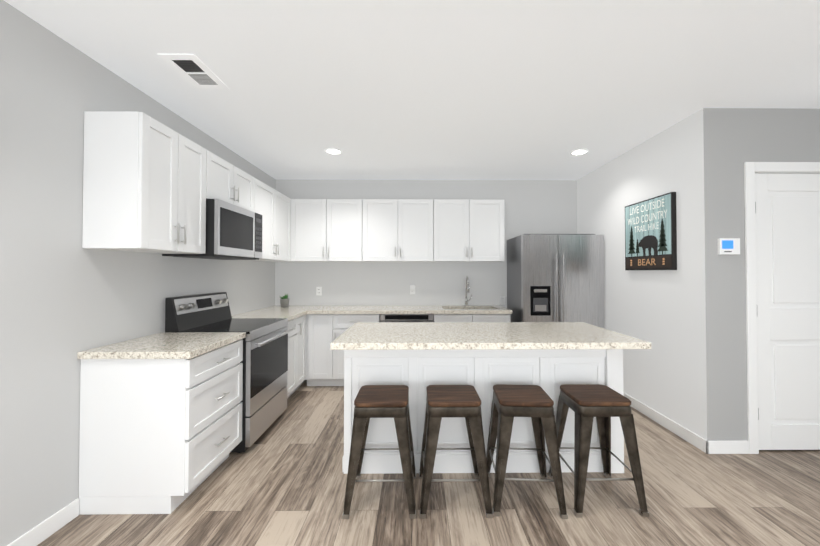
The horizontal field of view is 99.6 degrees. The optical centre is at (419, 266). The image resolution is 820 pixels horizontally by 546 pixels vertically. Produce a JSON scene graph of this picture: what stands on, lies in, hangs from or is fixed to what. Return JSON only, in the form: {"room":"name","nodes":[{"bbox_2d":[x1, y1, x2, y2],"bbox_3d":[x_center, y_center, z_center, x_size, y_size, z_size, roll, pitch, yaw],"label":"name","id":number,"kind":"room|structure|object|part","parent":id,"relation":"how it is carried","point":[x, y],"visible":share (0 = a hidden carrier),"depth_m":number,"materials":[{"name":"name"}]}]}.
{"room":"kitchen","nodes":[
{"label":"kitchen","id":0,"kind":"room"},
{"bbox_2d":[0,0,275,545],"bbox_3d":[-1.960,0.070,0.989,0.120,2.600,7.550,0,-1,-1],"label":"wall","id":1,"kind":"structure","parent":0,"point":[65,297],"depth_m":1.82,"materials":[{"name":"grey paint"}]},
{"bbox_2d":[7,498,78,545],"bbox_3d":[-1.880,1.303,-0.376,0.013,0.095,4.615,0,-1,-1],"label":"baseboard","id":2,"kind":"structure","parent":1,"relation":"attached to","point":[39,533],"depth_m":1.77,"materials":[{"name":"white wood"}]},
{"bbox_2d":[82,111,209,253],"bbox_3d":[-1.746,-0.490,2.271,0.327,0.780,0.610,0,-1,-1],"label":"upper cabinet","id":3,"kind":"object","parent":1,"relation":"attached to","point":[151,185],"depth_m":1.98,"materials":[{"name":"white wood"}]},
{"bbox_2d":[210,152,257,212],"bbox_3d":[-1.753,-0.688,2.959,0.327,0.365,0.754,0,-1,-1],"label":"upper cabinet","id":4,"kind":"object","parent":1,"relation":"attached to","point":[228,183],"depth_m":2.93,"materials":[{"name":"white wood"}]},
{"bbox_2d":[162,199,261,259],"bbox_3d":[-1.711,-0.287,2.953,0.412,0.431,0.746,0,-1,-1],"label":"microwave","id":5,"kind":"object","parent":4,"relation":"attached to","point":[233,232],"visible":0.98,"depth_m":2.77,"materials":[{"name":"silver metal"}]},
{"bbox_2d":[254,180,295,261],"bbox_3d":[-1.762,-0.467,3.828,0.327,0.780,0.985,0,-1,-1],"label":"upper cabinet","id":6,"kind":"object","parent":1,"relation":"attached to","point":[274,207],"depth_m":3.82,"materials":[{"name":"white wood"}]},
{"bbox_2d":[4,0,819,179],"bbox_3d":[1.210,-1.279,1.042,6.460,0.100,7.550,0,-1,-1],"label":"ceiling","id":7,"kind":"structure","parent":0,"point":[456,89],"depth_m":2.15,"materials":[{"name":"white paint"}]},
{"bbox_2d":[157,54,228,88],"bbox_3d":[-1.392,-1.208,2.159,0.210,0.008,0.370,0,-1,-1],"label":"ceiling vent","id":8,"kind":"object","parent":7,"relation":"in","point":[195,71],"visible":1,"depth_m":2.13,"materials":[{"name":"white metal"}]},
{"bbox_2d":[325,148,341,154],"bbox_3d":[-0.886,-1.187,3.564,0.176,0.008,0.176,0,-1,-1],"label":"recessed light","id":9,"kind":"object","parent":7,"relation":"in","point":[334,151],"visible":1,"depth_m":3.57,"materials":[{"name":"white"}]},
{"bbox_2d":[570,149,588,154],"bbox_3d":[1.654,-1.187,3.590,0.176,0.008,0.176,0,-1,-1],"label":"recessed light","id":10,"kind":"object","parent":7,"relation":"in","point":[580,152],"visible":0.98,"depth_m":3.59,"materials":[{"name":"white"}]},
{"bbox_2d":[275,180,576,307],"bbox_3d":[0.157,0.126,4.726,4.190,2.600,0.120,0,-1,-1],"label":"wall","id":11,"kind":"structure","parent":0,"point":[540,206],"depth_m":4.67,"materials":[{"name":"grey paint"}]},
{"bbox_2d":[316,287,321,294],"bbox_3d":[-1.347,0.325,4.643,0.072,0.116,0.008,0,-1,-1],"label":"electrical outlet","id":12,"kind":"object","parent":11,"relation":"attached to","point":[318,290],"visible":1,"depth_m":4.64,"materials":[{"name":"white plastic"}]},
{"bbox_2d":[296,199,367,261],"bbox_3d":[-1.135,-0.457,4.494,0.952,0.780,0.327,0,-1,-1],"label":"upper cabinet","id":13,"kind":"object","parent":11,"relation":"attached to","point":[327,230],"depth_m":4.34,"materials":[{"name":"white wood"}]},
{"bbox_2d":[368,199,439,261],"bbox_3d":[-0.273,-0.457,4.503,1.017,0.780,0.327,0,-1,-1],"label":"upper cabinet","id":14,"kind":"object","parent":11,"relation":"attached to","point":[397,230],"depth_m":4.35,"materials":[{"name":"white wood"}]},
{"bbox_2d":[410,285,414,293],"bbox_3d":[-0.093,0.307,4.640,0.072,0.123,0.040,0,-1,-1],"label":"electrical outlet","id":15,"kind":"object","parent":11,"relation":"attached to","point":[412,289],"visible":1,"depth_m":4.65,"materials":[{"name":"white plastic"}]},
{"bbox_2d":[440,313,503,313],"bbox_3d":[0.622,0.638,4.333,0.690,0.174,0.420,0,-1,-1],"label":"base cabinet","id":16,"kind":"object","parent":11,"relation":"attached to","point":[440,313],"depth_m":4.02,"materials":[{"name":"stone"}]},
{"bbox_2d":[308,305,511,312],"bbox_3d":[-0.113,0.531,4.336,2.380,0.040,0.637,0,-1,-1],"label":"countertop","id":17,"kind":"structure","parent":16,"relation":"on","point":[319,308],"depth_m":4.12,"materials":[{"name":"beige stone"}]},
{"bbox_2d":[280,294,289,306],"bbox_3d":[-1.717,0.422,4.393,0.130,0.174,0.137,0,-1,-1],"label":"plant pot","id":18,"kind":"object","parent":17,"relation":"on","point":[284,301],"visible":1,"depth_m":4.36,"materials":[{"name":"grey ceramic"}]},
{"bbox_2d":[464,276,471,305],"bbox_3d":[0.647,0.314,4.510,0.107,0.395,0.219,0,-1,-1],"label":"faucet","id":19,"kind":"object","parent":17,"relation":"on","point":[466,289],"visible":1,"depth_m":4.58,"materials":[{"name":"silver metal"}]},
{"bbox_2d":[440,199,504,261],"bbox_3d":[0.590,-0.457,4.512,0.956,0.780,0.327,0,-1,-1],"label":"upper cabinet","id":20,"kind":"object","parent":11,"relation":"attached to","point":[471,230],"depth_m":4.36,"materials":[{"name":"white wood"}]},
{"bbox_2d":[500,296,504,304],"bbox_3d":[1.120,0.451,4.666,0.072,0.116,0.008,0,-1,-1],"label":"electrical outlet","id":21,"kind":"object","parent":11,"relation":"attached to","point":[502,300],"visible":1,"depth_m":4.66,"materials":[{"name":"white plastic"}]},
{"bbox_2d":[37,380,819,545],"bbox_3d":[1.210,1.421,1.001,6.460,0.100,7.550,0,-1,-1],"label":"floor","id":22,"kind":"structure","parent":0,"point":[281,480],"depth_m":2.02,"materials":[{"name":"brown wood"}]},
{"bbox_2d":[77,332,245,514],"bbox_3d":[-1.590,0.934,2.241,0.641,0.910,0.632,0,-1,-1],"label":"base cabinet","id":23,"kind":"object","parent":22,"relation":"on","point":[160,436],"depth_m":1.95,"materials":[{"name":"white wood"}]},
{"bbox_3d":[-1.596,0.499,2.248,0.627,0.040,0.632,0,-1,-1],"label":"cabinet top","id":24,"kind":"part","parent":23,"relation":"part of","materials":[{"name":"beige stone"}]},
{"bbox_2d":[165,292,292,452],"bbox_3d":[-1.543,0.817,2.938,0.694,1.165,0.748,0,-1,-1],"label":"range","id":25,"kind":"object","parent":22,"relation":"on","point":[265,369],"visible":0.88,"depth_m":2.79,"materials":[{"name":"silver metal"}]},
{"bbox_2d":[287,317,298,398],"bbox_3d":[-1.620,0.974,3.551,0.606,0.870,0.471,0,-1,-1],"label":"base cabinet","id":26,"kind":"object","parent":22,"relation":"on","point":[293,337],"depth_m":3.64,"materials":[{"name":"white wood"}]},
{"bbox_2d":[299,316,302,386],"bbox_3d":[-1.623,0.978,3.836,0.606,0.870,0.343,0,-1,-1],"label":"base cabinet","id":27,"kind":"object","parent":22,"relation":"on","point":[300,318],"depth_m":3.87,"materials":[{"name":"white wood"}]},
{"bbox_2d":[303,314,338,385],"bbox_3d":[-1.148,0.985,4.295,0.392,0.870,0.683,0,-1,-1],"label":"base cabinet","id":28,"kind":"object","parent":22,"relation":"on","point":[314,359],"depth_m":4.04,"materials":[{"name":"white wood"}]},
{"bbox_2d":[339,314,379,385],"bbox_3d":[-0.773,0.986,4.337,0.603,0.870,0.608,0,-1,-1],"label":"base cabinet","id":29,"kind":"object","parent":22,"relation":"on","point":[346,321],"depth_m":4.04,"materials":[{"name":"white wood"}]},
{"bbox_2d":[342,385,415,518],"bbox_3d":[-0.224,1.079,2.109,0.404,0.617,0.404,0,-1,-1],"label":"stool","id":30,"kind":"object","parent":22,"relation":"on","point":[381,401],"visible":1,"depth_m":1.96,"materials":[{"name":"metal"}]},
{"bbox_2d":[380,314,432,321],"bbox_3d":[-0.152,0.990,4.329,0.619,0.862,0.582,0,-1,-1],"label":"dishwasher","id":31,"kind":"object","parent":22,"relation":"on","point":[406,317],"visible":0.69,"depth_m":4.04,"materials":[{"name":"grey metal"}]},
{"bbox_2d":[419,385,492,518],"bbox_3d":[0.201,1.079,2.113,0.404,0.617,0.404,0,-1,-1],"label":"stool","id":32,"kind":"object","parent":22,"relation":"on","point":[453,401],"visible":1,"depth_m":1.96,"materials":[{"name":"metal"}]},
{"bbox_2d":[342,349,623,473],"bbox_3d":[0.424,0.961,2.664,1.901,0.870,0.672,0,-1,-1],"label":"kitchen island","id":33,"kind":"object","parent":22,"relation":"on","point":[549,372],"visible":0.58,"depth_m":2.35,"materials":[{"name":"white wood"}]},
{"bbox_2d":[330,322,650,349],"bbox_3d":[0.447,0.504,2.614,2.015,0.042,0.890,0,-1,-1],"label":"island countertop","id":34,"kind":"structure","parent":33,"relation":"on","point":[454,335],"depth_m":2.35,"materials":[{"name":"stone"}]},
{"bbox_2d":[486,384,567,518],"bbox_3d":[0.624,1.079,2.118,0.404,0.617,0.404,0,-1,3],"label":"stool","id":35,"kind":"object","parent":22,"relation":"on","point":[535,403],"visible":0.94,"depth_m":1.97,"materials":[{"name":"metal"}]},
{"bbox_2d":[507,234,603,327],"bbox_3d":[1.642,0.518,4.274,0.930,1.803,0.761,0,-1,-1],"label":"fridge","id":36,"kind":"object","parent":22,"relation":"on","point":[555,277],"visible":0.54,"depth_m":3.96,"materials":[{"name":"silver metal"}]},
{"bbox_2d":[548,384,648,517],"bbox_3d":[1.067,1.079,2.122,0.404,0.617,0.404,0,-1,-1],"label":"stool","id":37,"kind":"object","parent":22,"relation":"on","point":[588,403],"visible":0.9,"depth_m":1.97,"materials":[{"name":"metal"}]},
{"bbox_2d":[577,108,722,440],"bbox_3d":[2.203,0.110,3.649,0.120,2.600,2.075,0,-1,-1],"label":"wall","id":38,"kind":"structure","parent":0,"point":[674,372],"depth_m":2.92,"materials":[{"name":"grey paint"}]},
{"bbox_2d":[625,192,676,269],"bbox_3d":[2.127,-0.296,3.225,0.040,0.655,0.655,0,-1,-1],"label":"framed picture","id":39,"kind":"object","parent":38,"relation":"attached to","point":[650,233],"visible":1,"depth_m":3.14},
{"bbox_2d":[623,392,710,453],"bbox_3d":[2.141,1.357,3.223,0.013,0.095,1.288,0,-1,-1],"label":"baseboard","id":40,"kind":"structure","parent":38,"relation":"attached to","point":[699,442],"depth_m":2.93,"materials":[{"name":"white wood"}]},
{"bbox_2d":[719,108,819,440],"bbox_3d":[3.348,0.096,2.693,2.150,2.600,0.140,0,-1,-1],"label":"wall","id":41,"kind":"structure","parent":0,"point":[766,135],"depth_m":2.62,"materials":[{"name":"grey paint"}]},
{"bbox_2d":[717,238,739,253],"bbox_3d":[2.324,-0.153,2.603,0.151,0.120,0.025,0,-1,-1],"label":"thermostat","id":42,"kind":"object","parent":41,"relation":"attached to","point":[728,245],"visible":1,"depth_m":2.59,"materials":[{"name":"white plastic"}]},
{"bbox_2d":[711,440,748,453],"bbox_3d":[2.313,1.347,2.587,0.285,0.095,0.013,0,-1,-1],"label":"baseboard","id":43,"kind":"structure","parent":41,"relation":"attached to","point":[716,447],"depth_m":2.58,"materials":[{"name":"white wood"}]},
{"bbox_2d":[744,162,819,453],"bbox_3d":[2.934,0.302,2.652,0.954,2.187,0.167,0,-1,-1],"label":"door","id":44,"kind":"structure","parent":41,"relation":"attached to","point":[782,235],"depth_m":2.63,"materials":[{"name":"white wood"}]}
]}

